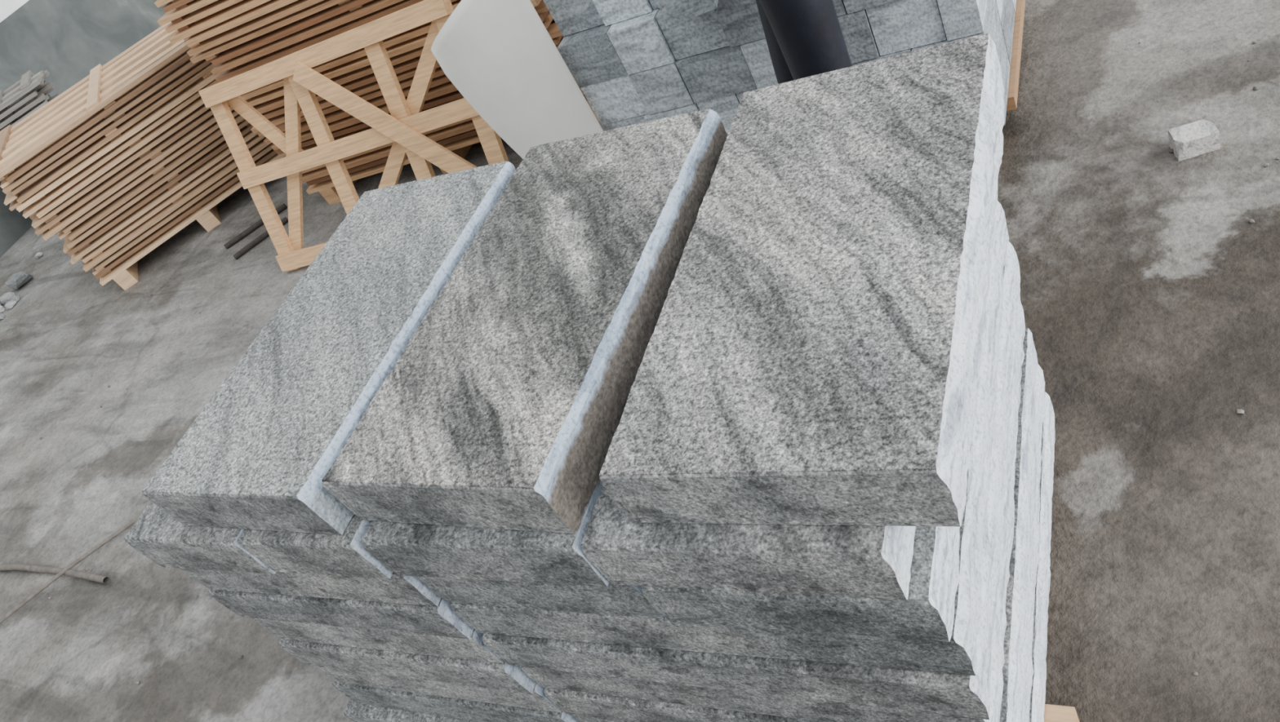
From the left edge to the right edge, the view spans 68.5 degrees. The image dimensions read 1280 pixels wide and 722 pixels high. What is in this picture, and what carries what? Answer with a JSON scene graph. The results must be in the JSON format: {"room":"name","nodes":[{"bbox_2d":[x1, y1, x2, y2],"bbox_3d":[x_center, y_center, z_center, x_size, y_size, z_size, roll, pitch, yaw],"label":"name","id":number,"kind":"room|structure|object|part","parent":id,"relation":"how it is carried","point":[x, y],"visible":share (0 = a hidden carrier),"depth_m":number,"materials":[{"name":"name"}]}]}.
{"room":"building materials yard","nodes":[
{"label":"building materials yard","id":0,"kind":"room"},
{"bbox_2d":[0,0,167,257],"bbox_3d":[-5.370,-2.754,6.758,0.200,3.500,14.000,-5,46,31],"label":"wall","id":1,"kind":"structure","parent":0,"point":[67,39],"depth_m":7.64,"materials":[{"name":"grey concrete"}]},
{"bbox_2d":[0,0,1279,721],"bbox_3d":[5.320,-2.507,1.933,28.000,0.001,28.000,-5,46,31],"label":"floor","id":2,"kind":"structure","parent":0,"point":[1149,293],"depth_m":2.67,"materials":[{"name":"concrete"}]},
{"bbox_2d":[0,252,42,319],"bbox_3d":[-4.512,-0.429,6.462,0.913,0.082,0.791,-18,41,18],"label":"rubble","id":3,"kind":"object","parent":2,"relation":"on","point":[9,300],"visible":1,"depth_m":6.30,"materials":[{"name":"grey stone"}]},
{"bbox_2d":[0,70,59,181],"bbox_3d":[-4.429,-1.586,6.995,0.757,0.865,0.536,-39,39,-7],"label":"pile","id":4,"kind":"object","parent":2,"relation":"on","point":[28,94],"visible":0.17,"depth_m":6.64,"materials":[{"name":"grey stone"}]},
{"bbox_2d":[0,564,110,584],"bbox_3d":[-2.393,0.827,3.702,1.062,0.030,0.056,-5,46,31],"label":"stick","id":5,"kind":"object","parent":2,"relation":"on","point":[92,577],"visible":1,"depth_m":3.61,"materials":[{"name":"grey wood"}]},
{"bbox_2d":[0,513,142,624],"bbox_3d":[-2.092,0.714,3.606,1.212,0.040,0.068,-40,39,-9],"label":"stick","id":6,"kind":"object","parent":2,"relation":"on","point":[131,523],"visible":0.5,"depth_m":3.56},
{"bbox_2d":[0,22,285,290],"bbox_3d":[-2.887,-1.297,5.614,1.476,0.877,1.043,-37,39,-5],"label":"pile of wooden slats","id":7,"kind":"object","parent":2,"relation":"on","point":[130,155],"visible":0.7,"depth_m":5.20,"materials":[{"name":"brown wood"}]},
{"bbox_2d":[223,203,287,248],"bbox_3d":[-2.115,-0.742,5.175,0.396,0.027,0.028,-36,38,-4],"label":"batten","id":8,"kind":"object","parent":2,"relation":"on","point":[283,206],"visible":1,"depth_m":5.16,"materials":[{"name":"wood"}]},
{"bbox_2d":[232,217,288,259],"bbox_3d":[-2.023,-0.656,5.021,0.341,0.027,0.028,-39,39,-7],"label":"batten","id":9,"kind":"object","parent":2,"relation":"on","point":[284,220],"visible":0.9,"depth_m":5.01,"materials":[{"name":"wood"}]},
{"bbox_2d":[198,0,509,271],"bbox_3d":[-1.241,-0.941,4.131,1.420,0.849,0.418,-8,45,28],"label":"frame","id":10,"kind":"object","parent":2,"relation":"on","point":[406,124],"visible":0.65,"depth_m":4.05,"materials":[{"name":"brown wood"}]},
{"bbox_3d":[-1.826,-0.849,4.446,0.080,0.900,0.030,-8,22,28],"label":"post","id":11,"kind":"part","parent":10,"relation":"part of","materials":[{"name":"brown wood"}]},
{"bbox_3d":[-1.127,-0.567,4.240,1.420,0.080,0.022,-8,22,28],"label":"rail","id":12,"kind":"part","parent":10,"relation":"part of","materials":[{"name":"brown wood"}]},
{"bbox_3d":[-1.379,-0.916,4.207,0.080,0.900,0.030,-8,22,28],"label":"post","id":13,"kind":"part","parent":10,"relation":"part of","materials":[{"name":"brown wood"}]},
{"bbox_3d":[-1.375,-1.292,3.977,1.420,0.080,0.022,-8,22,28],"label":"rail","id":14,"kind":"part","parent":10,"relation":"part of","materials":[{"name":"brown wood"}]},
{"bbox_3d":[-1.256,-0.943,4.104,1.420,0.080,0.022,-8,22,28],"label":"rail","id":15,"kind":"part","parent":10,"relation":"part of","materials":[{"name":"brown wood"}]},
{"bbox_3d":[-0.986,-0.974,3.998,0.080,0.900,0.030,-8,22,28],"label":"post","id":16,"kind":"part","parent":10,"relation":"part of","materials":[{"name":"brown wood"}]},
{"bbox_3d":[-0.653,-1.023,3.820,0.080,0.900,0.030,-8,22,28],"label":"post","id":17,"kind":"part","parent":10,"relation":"part of","materials":[{"name":"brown wood"}]},
{"bbox_2d":[154,0,599,204],"bbox_3d":[-1.150,-1.800,4.347,1.900,1.620,1.002,-8,45,29],"label":"pile of wooden slats","id":18,"kind":"object","parent":2,"relation":"on","point":[241,37],"visible":0.36,"depth_m":4.25,"materials":[{"name":"brown wood"}]},
{"bbox_2d":[431,0,603,159],"bbox_3d":[-0.413,-0.830,3.214,0.513,1.060,0.182,11,56,41],"label":"sheet","id":19,"kind":"object","parent":2,"relation":"on","point":[500,55],"visible":0.56,"depth_m":3.02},
{"bbox_2d":[13,41,1279,684],"bbox_3d":[-0.631,0.169,3.203,6.085,0.010,2.665,-5,46,31],"label":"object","id":20,"kind":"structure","parent":2,"relation":"on","point":[1239,411],"depth_m":2.57,"materials":[{"name":"grey stone"}]},
{"bbox_2d":[1006,0,1025,111],"bbox_3d":[0.741,-1.068,3.477,1.275,0.116,1.240,-5,46,31],"label":"pallet","id":21,"kind":"object","parent":2,"relation":"on","point":[1015,65],"visible":0.03,"depth_m":2.98,"materials":[{"name":"brown wood"}]},
{"bbox_2d":[542,0,1016,134],"bbox_3d":[0.424,-1.317,2.987,1.246,1.082,1.112,-5,46,31],"label":"granite","id":22,"kind":"object","parent":21,"relation":"on","point":[634,62],"visible":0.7,"depth_m":2.87,"materials":[{"name":"grey stone"}]},
{"bbox_2d":[1043,704,1079,721],"bbox_3d":[0.198,0.520,2.179,1.500,0.108,0.620,-5,46,31],"label":"pallet","id":23,"kind":"object","parent":2,"relation":"on","point":[1052,713],"visible":0.03,"depth_m":1.63,"materials":[{"name":"brown wood"}]},
{"bbox_2d":[124,33,1054,721],"bbox_3d":[-0.062,0.195,1.844,1.583,0.949,0.882,-5,46,31],"label":"blocks","id":24,"kind":"object","parent":23,"relation":"on","point":[681,418],"visible":1,"depth_m":1.37},
{"bbox_2d":[1168,120,1220,161],"bbox_3d":[1.480,-0.592,2.513,0.102,0.056,0.077,-16,41,20],"label":"stone","id":25,"kind":"object","parent":2,"relation":"on","point":[1200,137],"visible":1,"depth_m":2.49,"materials":[{"name":"white stone"}]}
]}

